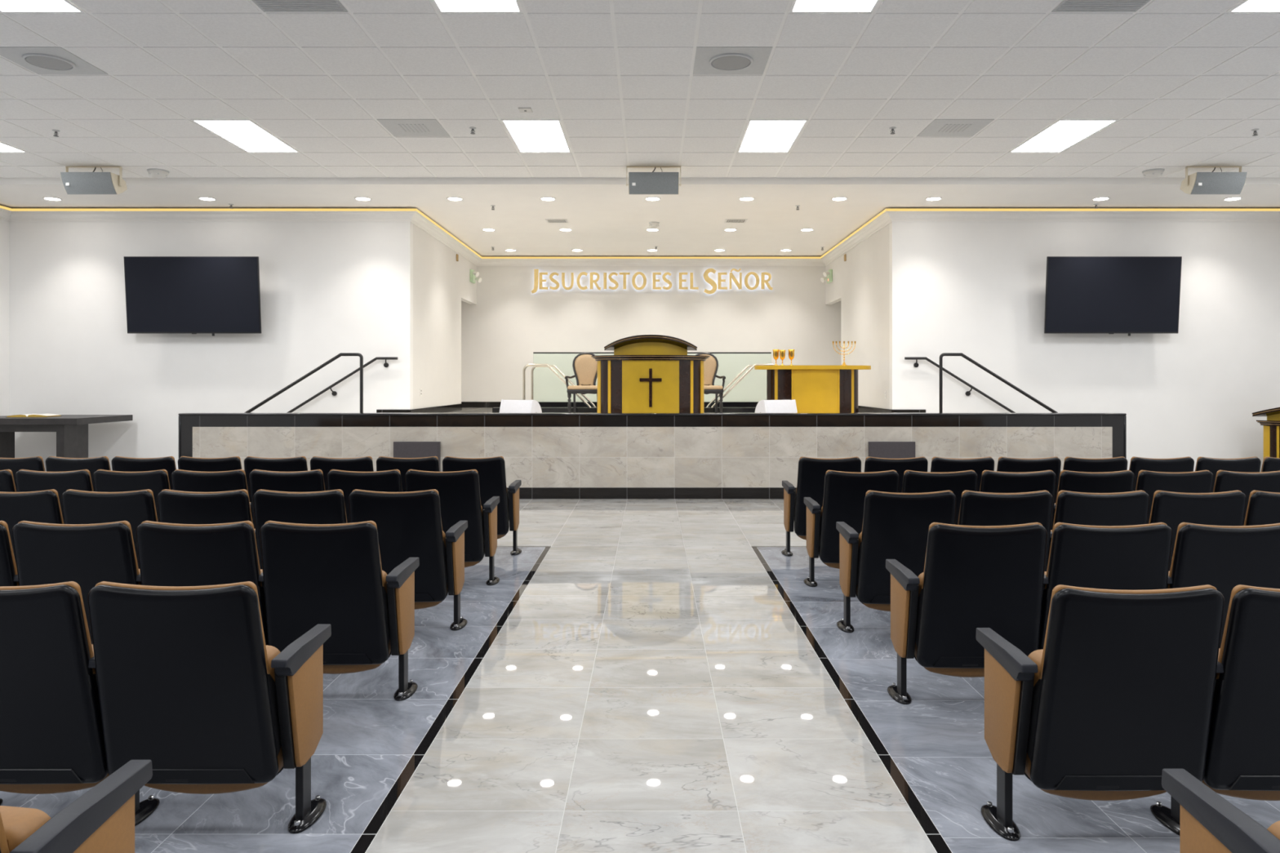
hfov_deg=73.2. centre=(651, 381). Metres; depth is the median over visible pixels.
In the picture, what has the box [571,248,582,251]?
recessed light
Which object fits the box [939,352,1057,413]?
stair handrail
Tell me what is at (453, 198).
recessed light
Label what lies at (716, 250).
recessed light
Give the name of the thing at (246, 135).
recessed light
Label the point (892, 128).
sprinkler
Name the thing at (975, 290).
wall
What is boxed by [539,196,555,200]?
recessed light
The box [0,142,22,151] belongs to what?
diffuser
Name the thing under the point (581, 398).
rail
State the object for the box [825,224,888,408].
wall
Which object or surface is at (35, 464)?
cushion
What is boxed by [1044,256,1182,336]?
television
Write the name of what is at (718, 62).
grille
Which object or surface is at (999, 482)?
cushion
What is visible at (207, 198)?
recessed light
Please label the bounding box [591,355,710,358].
countertop
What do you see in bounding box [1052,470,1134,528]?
seat
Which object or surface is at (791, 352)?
bowl
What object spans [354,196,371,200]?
recessed light
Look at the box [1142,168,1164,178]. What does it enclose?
smoke detector
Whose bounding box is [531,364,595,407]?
rail
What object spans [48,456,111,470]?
cushion
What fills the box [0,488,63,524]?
cushion
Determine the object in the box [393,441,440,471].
speaker panel
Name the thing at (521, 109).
ceiling sensor
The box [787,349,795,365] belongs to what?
goblet
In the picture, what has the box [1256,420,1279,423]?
countertop
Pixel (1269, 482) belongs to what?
cushion
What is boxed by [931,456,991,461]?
cushion
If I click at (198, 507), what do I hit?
cushion
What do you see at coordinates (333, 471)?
cushion
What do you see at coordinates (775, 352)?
bowl
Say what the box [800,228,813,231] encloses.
recessed light
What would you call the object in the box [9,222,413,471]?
wall
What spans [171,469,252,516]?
seat
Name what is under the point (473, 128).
sprinkler
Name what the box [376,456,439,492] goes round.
seat
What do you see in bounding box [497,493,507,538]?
seat cushion
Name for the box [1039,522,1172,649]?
seat
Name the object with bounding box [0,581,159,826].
seat
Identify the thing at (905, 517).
cushion
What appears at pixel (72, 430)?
side table
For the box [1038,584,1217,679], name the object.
cushion
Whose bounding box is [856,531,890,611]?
seat cushion
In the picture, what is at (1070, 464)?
seat
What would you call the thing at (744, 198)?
recessed light
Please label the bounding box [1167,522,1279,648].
seat
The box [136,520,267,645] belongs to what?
seat
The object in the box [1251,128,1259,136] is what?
sprinkler
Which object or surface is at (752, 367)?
rail
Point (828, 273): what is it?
emergency light
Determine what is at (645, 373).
pulpit
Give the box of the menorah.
[832,341,856,365]
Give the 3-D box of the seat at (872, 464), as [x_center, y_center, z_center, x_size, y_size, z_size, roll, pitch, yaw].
[1.994,1.044,7.294,0.596,0.851,0.445,0,0,0]
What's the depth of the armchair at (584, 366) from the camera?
13.89 m
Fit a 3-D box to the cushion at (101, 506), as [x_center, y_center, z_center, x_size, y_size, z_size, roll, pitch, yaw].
[-3.116,0.796,4.995,0.528,0.355,0.114,0,0,0]
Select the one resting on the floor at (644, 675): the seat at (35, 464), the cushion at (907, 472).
the seat at (35, 464)
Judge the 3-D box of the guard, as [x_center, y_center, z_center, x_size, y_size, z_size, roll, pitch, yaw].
[0.020,-0.085,16.010,4.420,0.925,0.024,0,0,0]
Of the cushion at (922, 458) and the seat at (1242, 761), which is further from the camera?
the cushion at (922, 458)
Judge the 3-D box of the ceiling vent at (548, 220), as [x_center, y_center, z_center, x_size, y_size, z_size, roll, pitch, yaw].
[-1.460,-2.488,13.350,0.340,0.010,0.300,0,0,0]
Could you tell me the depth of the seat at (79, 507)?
4.93 m
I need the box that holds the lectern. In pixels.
[1252,407,1279,457]
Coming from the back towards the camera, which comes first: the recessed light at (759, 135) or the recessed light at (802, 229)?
the recessed light at (802, 229)
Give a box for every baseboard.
[376,409,409,413]
[409,403,462,413]
[461,401,501,407]
[857,405,892,413]
[892,409,925,413]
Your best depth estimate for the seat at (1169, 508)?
4.88 m
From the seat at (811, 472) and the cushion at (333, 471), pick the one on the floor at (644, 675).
the seat at (811, 472)
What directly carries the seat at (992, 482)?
on the floor at (644, 675)
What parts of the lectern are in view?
moulding, dark panel, dark panel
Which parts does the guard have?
rail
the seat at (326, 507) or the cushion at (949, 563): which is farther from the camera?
the seat at (326, 507)
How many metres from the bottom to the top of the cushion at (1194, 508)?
0.355 m
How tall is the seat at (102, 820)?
0.851 m
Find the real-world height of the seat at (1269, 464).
0.851 m
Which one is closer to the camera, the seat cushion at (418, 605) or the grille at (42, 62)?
the seat cushion at (418, 605)
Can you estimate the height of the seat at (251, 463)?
0.851 m
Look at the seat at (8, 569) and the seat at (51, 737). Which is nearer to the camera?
the seat at (51, 737)
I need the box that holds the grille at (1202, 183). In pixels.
[1191,172,1247,194]
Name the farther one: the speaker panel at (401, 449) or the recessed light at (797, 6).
the speaker panel at (401, 449)
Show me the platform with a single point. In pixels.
(546, 406)
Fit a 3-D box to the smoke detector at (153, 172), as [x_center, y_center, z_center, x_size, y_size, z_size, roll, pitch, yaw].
[-6.020,-2.531,10.520,0.240,0.088,0.240,0,0,0]
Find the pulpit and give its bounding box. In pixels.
[591,334,710,413]
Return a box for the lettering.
[531,268,773,293]
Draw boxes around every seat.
[0,456,45,492]
[0,469,16,492]
[0,488,63,564]
[0,520,18,586]
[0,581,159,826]
[0,760,152,852]
[12,520,141,644]
[15,469,93,524]
[45,456,111,491]
[61,488,158,568]
[87,581,331,834]
[93,469,170,522]
[111,456,176,489]
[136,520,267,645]
[157,488,256,540]
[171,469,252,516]
[177,456,242,471]
[244,456,307,502]
[248,469,324,528]
[253,488,346,569]
[260,520,419,701]
[310,456,373,490]
[327,469,402,523]
[348,488,467,631]
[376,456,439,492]
[404,469,499,585]
[442,456,521,555]
[781,456,861,556]
[803,470,898,586]
[835,490,955,632]
[864,456,928,493]
[885,522,1047,704]
[902,470,977,524]
[930,456,994,491]
[957,490,1053,571]
[975,584,1224,841]
[979,470,1056,529]
[996,456,1061,503]
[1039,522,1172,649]
[1048,490,1149,553]
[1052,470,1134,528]
[1062,456,1127,472]
[1128,456,1194,491]
[1135,470,1213,524]
[1148,490,1246,570]
[1150,584,1279,835]
[1161,768,1279,852]
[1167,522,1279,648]
[1195,456,1261,493]
[1213,470,1279,525]
[1244,490,1279,525]
[1261,456,1279,471]
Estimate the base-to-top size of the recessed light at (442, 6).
0.009 m
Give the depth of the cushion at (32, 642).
2.66 m
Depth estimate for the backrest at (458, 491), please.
6.06 m
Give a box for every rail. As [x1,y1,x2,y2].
[522,364,591,407]
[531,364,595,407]
[706,364,752,407]
[711,364,775,407]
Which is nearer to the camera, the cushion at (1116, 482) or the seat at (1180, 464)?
the cushion at (1116, 482)
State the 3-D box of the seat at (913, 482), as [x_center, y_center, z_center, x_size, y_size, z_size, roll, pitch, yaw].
[1.994,1.044,6.214,0.596,0.851,0.446,0,0,0]
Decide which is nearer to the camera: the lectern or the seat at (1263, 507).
the seat at (1263, 507)
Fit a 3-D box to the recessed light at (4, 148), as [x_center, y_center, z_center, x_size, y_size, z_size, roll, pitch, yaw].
[-7.282,-2.575,9.064,0.586,0.009,1.195,0,0,0]
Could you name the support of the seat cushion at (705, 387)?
on the armchair at (710, 365)
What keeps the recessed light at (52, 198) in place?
in the ceiling at (603, 220)
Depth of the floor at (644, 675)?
3.59 m
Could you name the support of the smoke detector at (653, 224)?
attached to the ceiling at (603, 220)
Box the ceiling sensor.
[518,107,532,112]
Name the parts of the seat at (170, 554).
armrest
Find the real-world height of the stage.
1.072 m
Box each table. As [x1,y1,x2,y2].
[0,414,133,457]
[754,365,871,413]
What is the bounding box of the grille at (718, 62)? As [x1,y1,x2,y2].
[711,55,750,70]
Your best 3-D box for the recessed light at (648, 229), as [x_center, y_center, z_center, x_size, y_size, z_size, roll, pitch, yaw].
[0.020,-2.487,14.100,0.220,0.010,0.220,0,0,0]
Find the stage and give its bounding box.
[178,413,1126,498]
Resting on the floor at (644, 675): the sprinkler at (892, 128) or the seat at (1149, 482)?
the seat at (1149, 482)
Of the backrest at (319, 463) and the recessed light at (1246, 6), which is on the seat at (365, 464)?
the backrest at (319, 463)
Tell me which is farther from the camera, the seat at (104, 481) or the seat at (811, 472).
the seat at (811, 472)
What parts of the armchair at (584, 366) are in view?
leg, arm, leg, seat frame, frame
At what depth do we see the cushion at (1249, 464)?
7.08 m
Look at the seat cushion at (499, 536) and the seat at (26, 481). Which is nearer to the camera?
the seat at (26, 481)
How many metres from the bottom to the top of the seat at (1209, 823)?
0.851 m
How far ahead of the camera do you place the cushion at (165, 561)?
3.82 m
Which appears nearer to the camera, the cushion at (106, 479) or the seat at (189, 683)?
the seat at (189, 683)
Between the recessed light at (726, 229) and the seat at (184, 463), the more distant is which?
the recessed light at (726, 229)
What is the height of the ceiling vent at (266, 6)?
0.008 m
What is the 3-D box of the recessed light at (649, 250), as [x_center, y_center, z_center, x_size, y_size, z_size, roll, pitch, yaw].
[0.020,-2.487,16.300,0.220,0.010,0.220,0,0,0]
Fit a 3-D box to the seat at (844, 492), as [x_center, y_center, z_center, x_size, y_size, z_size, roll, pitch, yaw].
[1.429,1.044,6.214,0.629,0.851,0.446,0,0,0]
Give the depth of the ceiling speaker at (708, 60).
6.88 m
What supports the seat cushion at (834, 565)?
on the seat at (844, 492)
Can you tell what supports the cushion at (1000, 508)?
on the seat at (976, 508)
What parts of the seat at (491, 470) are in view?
post, armrest, foot plate, panel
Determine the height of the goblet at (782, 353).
0.222 m
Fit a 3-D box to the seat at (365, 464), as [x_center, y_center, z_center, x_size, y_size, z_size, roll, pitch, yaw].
[-2.542,1.044,7.339,0.596,0.851,0.446,0,0,0]
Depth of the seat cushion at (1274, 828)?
1.72 m
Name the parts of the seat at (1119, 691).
foot plate, panel, post, armrest, label plate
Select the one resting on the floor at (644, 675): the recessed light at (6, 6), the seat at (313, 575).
the seat at (313, 575)
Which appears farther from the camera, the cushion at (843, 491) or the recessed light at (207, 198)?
the recessed light at (207, 198)
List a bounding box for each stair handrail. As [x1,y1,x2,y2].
[244,352,363,413]
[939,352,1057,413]
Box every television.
[124,256,261,336]
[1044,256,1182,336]
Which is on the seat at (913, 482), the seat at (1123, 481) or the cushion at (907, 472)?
the cushion at (907, 472)
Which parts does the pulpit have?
dark panel, dark panel, moulding, panel, dark panel, dark panel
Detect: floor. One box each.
[0,498,1279,852]
[443,407,859,413]
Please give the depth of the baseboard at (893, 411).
12.39 m
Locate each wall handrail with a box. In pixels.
[286,356,397,413]
[904,356,1015,413]
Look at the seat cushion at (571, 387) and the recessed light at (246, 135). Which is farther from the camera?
the seat cushion at (571, 387)
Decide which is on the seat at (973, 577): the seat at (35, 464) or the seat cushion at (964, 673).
the seat cushion at (964, 673)
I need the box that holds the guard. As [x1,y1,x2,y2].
[533,351,771,401]
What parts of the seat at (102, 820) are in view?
panel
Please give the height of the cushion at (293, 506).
0.355 m
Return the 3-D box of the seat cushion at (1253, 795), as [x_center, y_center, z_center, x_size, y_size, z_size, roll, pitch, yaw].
[2.020,1.115,2.803,0.496,0.486,0.110,0,0,0]
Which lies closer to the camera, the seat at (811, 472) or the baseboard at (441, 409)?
the seat at (811, 472)
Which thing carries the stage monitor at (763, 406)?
on the floor at (464, 410)
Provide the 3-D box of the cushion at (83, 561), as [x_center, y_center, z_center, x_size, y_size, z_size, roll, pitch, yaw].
[-2.568,0.796,3.876,0.528,0.355,0.114,0,0,0]
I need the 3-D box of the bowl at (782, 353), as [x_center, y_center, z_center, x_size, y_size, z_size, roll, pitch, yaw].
[1.873,-0.382,12.300,0.092,0.140,0.092,0,0,0]
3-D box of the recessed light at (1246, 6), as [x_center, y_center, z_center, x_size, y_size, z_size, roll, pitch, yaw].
[4.300,-2.575,5.406,0.586,0.009,1.195,0,0,0]
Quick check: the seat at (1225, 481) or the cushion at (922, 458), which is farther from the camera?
the cushion at (922, 458)
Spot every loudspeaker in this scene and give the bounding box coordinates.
[60,165,127,194]
[626,165,680,194]
[1180,165,1247,194]
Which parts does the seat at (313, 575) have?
armrest, post, panel, foot plate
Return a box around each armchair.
[564,352,597,413]
[695,352,725,413]
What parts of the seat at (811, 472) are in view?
foot plate, panel, post, armrest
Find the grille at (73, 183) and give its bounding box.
[60,172,116,194]
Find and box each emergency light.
[470,269,481,283]
[820,269,832,283]
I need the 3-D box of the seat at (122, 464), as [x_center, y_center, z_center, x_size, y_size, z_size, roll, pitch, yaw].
[-4.186,1.044,7.339,0.596,0.851,0.446,0,0,0]
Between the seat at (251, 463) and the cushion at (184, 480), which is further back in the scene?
the seat at (251, 463)
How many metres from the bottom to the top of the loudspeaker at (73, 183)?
0.340 m
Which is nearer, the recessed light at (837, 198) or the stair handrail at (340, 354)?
the stair handrail at (340, 354)
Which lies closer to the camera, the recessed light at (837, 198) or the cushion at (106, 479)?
the cushion at (106, 479)
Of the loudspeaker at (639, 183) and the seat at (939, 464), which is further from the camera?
the loudspeaker at (639, 183)
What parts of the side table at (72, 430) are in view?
leg, leg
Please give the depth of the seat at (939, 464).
7.08 m
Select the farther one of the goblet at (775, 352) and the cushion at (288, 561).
the goblet at (775, 352)
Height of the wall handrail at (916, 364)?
1.027 m
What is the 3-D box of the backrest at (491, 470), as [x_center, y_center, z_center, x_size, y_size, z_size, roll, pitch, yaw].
[-1.472,0.796,7.200,0.528,0.355,0.114,0,0,0]
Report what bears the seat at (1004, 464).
on the floor at (644, 675)
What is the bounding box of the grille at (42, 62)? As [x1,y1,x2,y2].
[25,55,72,70]
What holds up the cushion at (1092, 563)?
on the seat at (1134, 557)
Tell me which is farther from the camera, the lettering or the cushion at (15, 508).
the lettering
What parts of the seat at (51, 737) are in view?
label plate, armrest, post, foot plate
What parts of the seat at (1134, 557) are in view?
armrest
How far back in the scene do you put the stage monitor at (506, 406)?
11.76 m
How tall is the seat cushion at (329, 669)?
0.486 m
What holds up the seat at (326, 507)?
on the floor at (644, 675)
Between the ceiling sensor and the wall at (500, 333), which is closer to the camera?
the ceiling sensor
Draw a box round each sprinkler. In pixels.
[52,129,60,137]
[469,126,475,134]
[888,126,896,134]
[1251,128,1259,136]
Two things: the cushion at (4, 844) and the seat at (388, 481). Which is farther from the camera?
the seat at (388, 481)
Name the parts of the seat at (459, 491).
armrest, post, foot plate, panel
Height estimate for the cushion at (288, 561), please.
0.355 m
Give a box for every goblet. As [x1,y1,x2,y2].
[772,349,779,365]
[779,350,785,365]
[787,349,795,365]
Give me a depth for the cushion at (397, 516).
4.94 m
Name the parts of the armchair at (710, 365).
frame, seat frame, leg, arm, leg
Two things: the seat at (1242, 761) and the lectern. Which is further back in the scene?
the lectern
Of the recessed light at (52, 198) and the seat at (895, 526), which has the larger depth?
the recessed light at (52, 198)
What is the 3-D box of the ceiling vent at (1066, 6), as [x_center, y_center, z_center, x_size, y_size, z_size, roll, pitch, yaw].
[3.081,-2.575,5.711,0.585,0.008,0.585,0,0,0]
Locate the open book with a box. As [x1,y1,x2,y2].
[7,413,61,417]
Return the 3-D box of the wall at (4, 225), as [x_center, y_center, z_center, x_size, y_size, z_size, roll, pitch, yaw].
[-9.310,-0.605,2.200,0.150,4.150,20.400,0,0,0]
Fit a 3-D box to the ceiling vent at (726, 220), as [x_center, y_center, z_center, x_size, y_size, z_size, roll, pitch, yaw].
[1.310,-2.488,13.350,0.340,0.010,0.300,0,0,0]
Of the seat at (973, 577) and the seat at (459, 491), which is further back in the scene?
the seat at (459, 491)
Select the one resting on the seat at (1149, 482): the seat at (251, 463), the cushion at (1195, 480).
the cushion at (1195, 480)
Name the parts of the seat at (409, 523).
armrest, post, panel, foot plate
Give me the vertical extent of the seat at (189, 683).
0.851 m
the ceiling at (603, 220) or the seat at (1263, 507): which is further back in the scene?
the ceiling at (603, 220)
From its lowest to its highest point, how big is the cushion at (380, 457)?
0.355 m
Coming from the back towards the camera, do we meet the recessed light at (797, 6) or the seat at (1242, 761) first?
the recessed light at (797, 6)
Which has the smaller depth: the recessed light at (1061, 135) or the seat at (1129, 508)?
the seat at (1129, 508)
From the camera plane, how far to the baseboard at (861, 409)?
13.48 m
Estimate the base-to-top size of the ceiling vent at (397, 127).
0.007 m
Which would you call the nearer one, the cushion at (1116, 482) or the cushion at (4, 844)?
the cushion at (4, 844)
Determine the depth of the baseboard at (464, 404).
17.14 m
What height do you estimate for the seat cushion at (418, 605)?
0.486 m
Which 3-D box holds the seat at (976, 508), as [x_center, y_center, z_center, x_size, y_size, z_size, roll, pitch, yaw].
[1.994,1.044,5.089,0.596,0.851,0.446,0,0,0]
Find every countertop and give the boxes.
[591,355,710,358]
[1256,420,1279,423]
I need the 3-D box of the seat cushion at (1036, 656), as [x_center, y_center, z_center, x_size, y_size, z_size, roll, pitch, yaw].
[1.472,1.115,2.803,0.496,0.486,0.110,0,0,0]
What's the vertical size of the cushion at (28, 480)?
0.355 m
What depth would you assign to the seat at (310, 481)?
6.05 m
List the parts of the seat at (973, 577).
foot plate, panel, post, armrest, label plate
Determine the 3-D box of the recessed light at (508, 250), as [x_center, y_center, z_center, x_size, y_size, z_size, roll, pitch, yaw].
[-2.660,-2.487,16.300,0.220,0.010,0.220,0,0,0]
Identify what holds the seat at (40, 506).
on the floor at (644, 675)
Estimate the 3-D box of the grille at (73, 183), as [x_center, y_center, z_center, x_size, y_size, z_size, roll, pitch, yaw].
[-6.670,-2.353,10.217,0.586,0.235,0.130,0,0,0]
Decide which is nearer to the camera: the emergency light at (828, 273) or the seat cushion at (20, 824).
the seat cushion at (20, 824)
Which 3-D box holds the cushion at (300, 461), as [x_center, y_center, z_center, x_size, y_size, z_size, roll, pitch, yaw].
[-3.116,0.796,7.200,0.528,0.355,0.114,0,0,0]
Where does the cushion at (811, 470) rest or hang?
on the seat at (811, 472)
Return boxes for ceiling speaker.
[0,47,107,74]
[693,47,772,74]
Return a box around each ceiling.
[0,0,1279,177]
[0,186,1279,256]
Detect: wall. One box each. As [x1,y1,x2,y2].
[0,219,9,416]
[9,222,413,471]
[413,223,476,408]
[461,256,840,401]
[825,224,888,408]
[888,222,1279,471]
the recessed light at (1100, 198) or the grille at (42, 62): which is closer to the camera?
the grille at (42, 62)
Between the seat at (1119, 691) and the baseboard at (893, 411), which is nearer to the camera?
the seat at (1119, 691)
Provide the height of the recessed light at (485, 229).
0.010 m
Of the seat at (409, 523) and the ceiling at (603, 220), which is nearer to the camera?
the seat at (409, 523)
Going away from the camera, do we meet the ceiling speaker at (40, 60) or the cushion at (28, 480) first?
the cushion at (28, 480)
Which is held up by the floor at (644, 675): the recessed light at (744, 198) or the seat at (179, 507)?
the seat at (179, 507)
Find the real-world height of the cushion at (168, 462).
0.355 m
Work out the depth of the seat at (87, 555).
3.82 m
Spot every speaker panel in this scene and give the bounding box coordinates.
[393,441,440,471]
[868,441,915,458]
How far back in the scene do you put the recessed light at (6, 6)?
5.92 m
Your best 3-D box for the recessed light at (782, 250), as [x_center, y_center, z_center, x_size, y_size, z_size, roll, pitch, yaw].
[2.550,-2.487,16.300,0.220,0.010,0.220,0,0,0]
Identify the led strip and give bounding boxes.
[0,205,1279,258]
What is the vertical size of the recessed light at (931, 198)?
0.010 m
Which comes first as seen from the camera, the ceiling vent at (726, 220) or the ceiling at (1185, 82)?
the ceiling at (1185, 82)
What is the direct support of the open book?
on the side table at (72, 430)
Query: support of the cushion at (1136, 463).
on the seat at (1180, 464)
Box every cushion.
[0,456,45,471]
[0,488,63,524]
[0,581,95,674]
[0,644,109,794]
[0,805,51,852]
[0,812,9,852]
[17,520,140,585]
[18,469,93,491]
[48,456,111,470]
[66,488,158,521]
[94,581,270,674]
[97,469,170,489]
[115,456,176,469]
[141,520,262,586]
[144,644,283,794]
[161,488,253,523]
[174,469,248,491]
[247,456,307,466]
[252,469,324,488]
[257,488,346,521]
[264,520,383,586]
[323,570,391,674]
[329,469,400,474]
[351,488,443,539]
[379,456,438,459]
[414,530,447,609]
[464,505,484,567]
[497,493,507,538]
[567,385,597,389]
[703,385,723,389]
[795,489,806,540]
[796,456,859,484]
[820,506,839,568]
[822,470,897,512]
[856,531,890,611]
[860,490,952,542]
[865,456,925,460]
[903,470,975,474]
[914,572,984,677]
[921,522,1042,588]
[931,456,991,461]
[957,490,1049,524]
[979,470,1053,492]
[996,456,1057,468]
[1024,648,1166,800]
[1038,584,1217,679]
[1044,522,1167,588]
[1052,490,1145,532]
[1054,470,1131,511]
[1128,456,1191,470]
[1135,470,1209,490]
[1148,490,1241,524]
[1167,522,1279,588]
[1195,456,1257,471]
[1201,648,1279,800]
[1213,470,1279,492]
[1215,584,1279,679]
[1266,820,1279,839]
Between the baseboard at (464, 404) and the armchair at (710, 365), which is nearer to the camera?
the armchair at (710, 365)
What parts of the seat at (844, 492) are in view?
foot plate, panel, post, armrest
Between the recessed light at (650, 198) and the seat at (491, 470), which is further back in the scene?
the recessed light at (650, 198)
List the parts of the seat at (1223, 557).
armrest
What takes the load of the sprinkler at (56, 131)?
attached to the ceiling at (1185, 82)
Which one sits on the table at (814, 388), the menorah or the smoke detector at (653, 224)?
the menorah
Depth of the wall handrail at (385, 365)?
12.31 m
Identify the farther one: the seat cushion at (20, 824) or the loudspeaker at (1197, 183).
the loudspeaker at (1197, 183)
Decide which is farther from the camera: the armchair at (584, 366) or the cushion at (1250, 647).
the armchair at (584, 366)
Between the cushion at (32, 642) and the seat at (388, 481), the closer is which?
the cushion at (32, 642)
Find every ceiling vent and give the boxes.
[251,0,347,12]
[376,119,449,136]
[544,218,568,222]
[724,218,747,222]
[916,119,994,136]
[1051,0,1151,12]
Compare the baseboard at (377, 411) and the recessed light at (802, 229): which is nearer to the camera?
the baseboard at (377, 411)
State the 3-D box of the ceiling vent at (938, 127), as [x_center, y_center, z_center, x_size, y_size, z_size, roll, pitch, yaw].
[3.081,-2.575,8.759,0.585,0.007,0.585,0,0,0]
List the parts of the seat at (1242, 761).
foot plate, post, armrest, label plate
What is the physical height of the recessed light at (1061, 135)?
0.009 m
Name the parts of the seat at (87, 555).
armrest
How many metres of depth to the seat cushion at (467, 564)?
6.23 m
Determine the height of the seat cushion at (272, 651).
0.486 m
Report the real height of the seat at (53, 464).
0.851 m
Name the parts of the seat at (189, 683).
label plate, armrest, post, panel, foot plate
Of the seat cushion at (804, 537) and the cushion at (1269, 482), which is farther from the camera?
the seat cushion at (804, 537)
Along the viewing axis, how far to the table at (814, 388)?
12.20 m
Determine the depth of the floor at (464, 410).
15.11 m
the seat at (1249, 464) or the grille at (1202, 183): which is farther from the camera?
the grille at (1202, 183)
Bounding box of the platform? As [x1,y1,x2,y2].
[492,401,759,413]
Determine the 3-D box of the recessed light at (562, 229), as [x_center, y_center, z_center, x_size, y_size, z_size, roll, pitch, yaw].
[-1.400,-2.487,14.100,0.220,0.010,0.220,0,0,0]
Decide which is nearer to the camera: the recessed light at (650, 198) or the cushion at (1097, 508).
the cushion at (1097, 508)
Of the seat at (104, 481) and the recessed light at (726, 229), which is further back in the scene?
the recessed light at (726, 229)
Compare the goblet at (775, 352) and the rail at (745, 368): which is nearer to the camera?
the goblet at (775, 352)
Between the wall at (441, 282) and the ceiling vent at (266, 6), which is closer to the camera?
the ceiling vent at (266, 6)
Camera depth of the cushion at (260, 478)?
6.05 m
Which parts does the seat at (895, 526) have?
foot plate, panel, post, armrest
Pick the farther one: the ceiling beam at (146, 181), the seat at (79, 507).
the ceiling beam at (146, 181)
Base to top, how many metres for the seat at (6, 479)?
0.851 m
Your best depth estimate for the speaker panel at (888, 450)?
10.74 m
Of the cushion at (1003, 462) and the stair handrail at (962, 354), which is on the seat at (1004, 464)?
the cushion at (1003, 462)
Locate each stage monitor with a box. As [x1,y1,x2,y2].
[499,400,542,413]
[755,399,797,413]
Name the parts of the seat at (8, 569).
armrest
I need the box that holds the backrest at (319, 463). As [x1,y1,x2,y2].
[313,456,373,469]
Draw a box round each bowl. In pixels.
[772,349,779,359]
[779,350,785,359]
[787,349,795,359]
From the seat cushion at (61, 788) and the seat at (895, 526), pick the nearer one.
the seat cushion at (61, 788)
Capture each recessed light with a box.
[0,0,85,13]
[0,141,27,152]
[42,196,62,200]
[190,119,299,152]
[198,196,216,200]
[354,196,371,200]
[431,0,523,13]
[446,196,462,200]
[481,228,495,231]
[500,119,571,152]
[504,248,516,251]
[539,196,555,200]
[559,228,572,231]
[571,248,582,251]
[644,196,660,200]
[645,228,658,231]
[646,248,657,251]
[713,248,725,251]
[723,228,737,231]
[736,119,808,152]
[738,196,755,200]
[780,248,791,251]
[788,0,879,13]
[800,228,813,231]
[831,196,847,200]
[924,196,942,200]
[1008,119,1118,152]
[1092,196,1110,200]
[1222,196,1242,200]
[1226,0,1279,13]
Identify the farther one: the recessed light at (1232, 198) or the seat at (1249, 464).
the recessed light at (1232, 198)
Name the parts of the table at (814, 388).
dark panel, dark panel, panel, dark panel, dark panel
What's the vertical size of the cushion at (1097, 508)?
0.355 m
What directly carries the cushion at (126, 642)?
on the seat at (189, 683)
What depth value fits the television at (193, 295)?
12.14 m
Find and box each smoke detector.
[146,168,169,178]
[648,221,659,228]
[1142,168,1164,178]
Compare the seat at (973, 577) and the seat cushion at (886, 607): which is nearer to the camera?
the seat at (973, 577)
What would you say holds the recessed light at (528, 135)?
in the ceiling at (1185, 82)
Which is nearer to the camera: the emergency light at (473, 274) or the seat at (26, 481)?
the seat at (26, 481)
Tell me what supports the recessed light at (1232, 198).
in the ceiling at (603, 220)

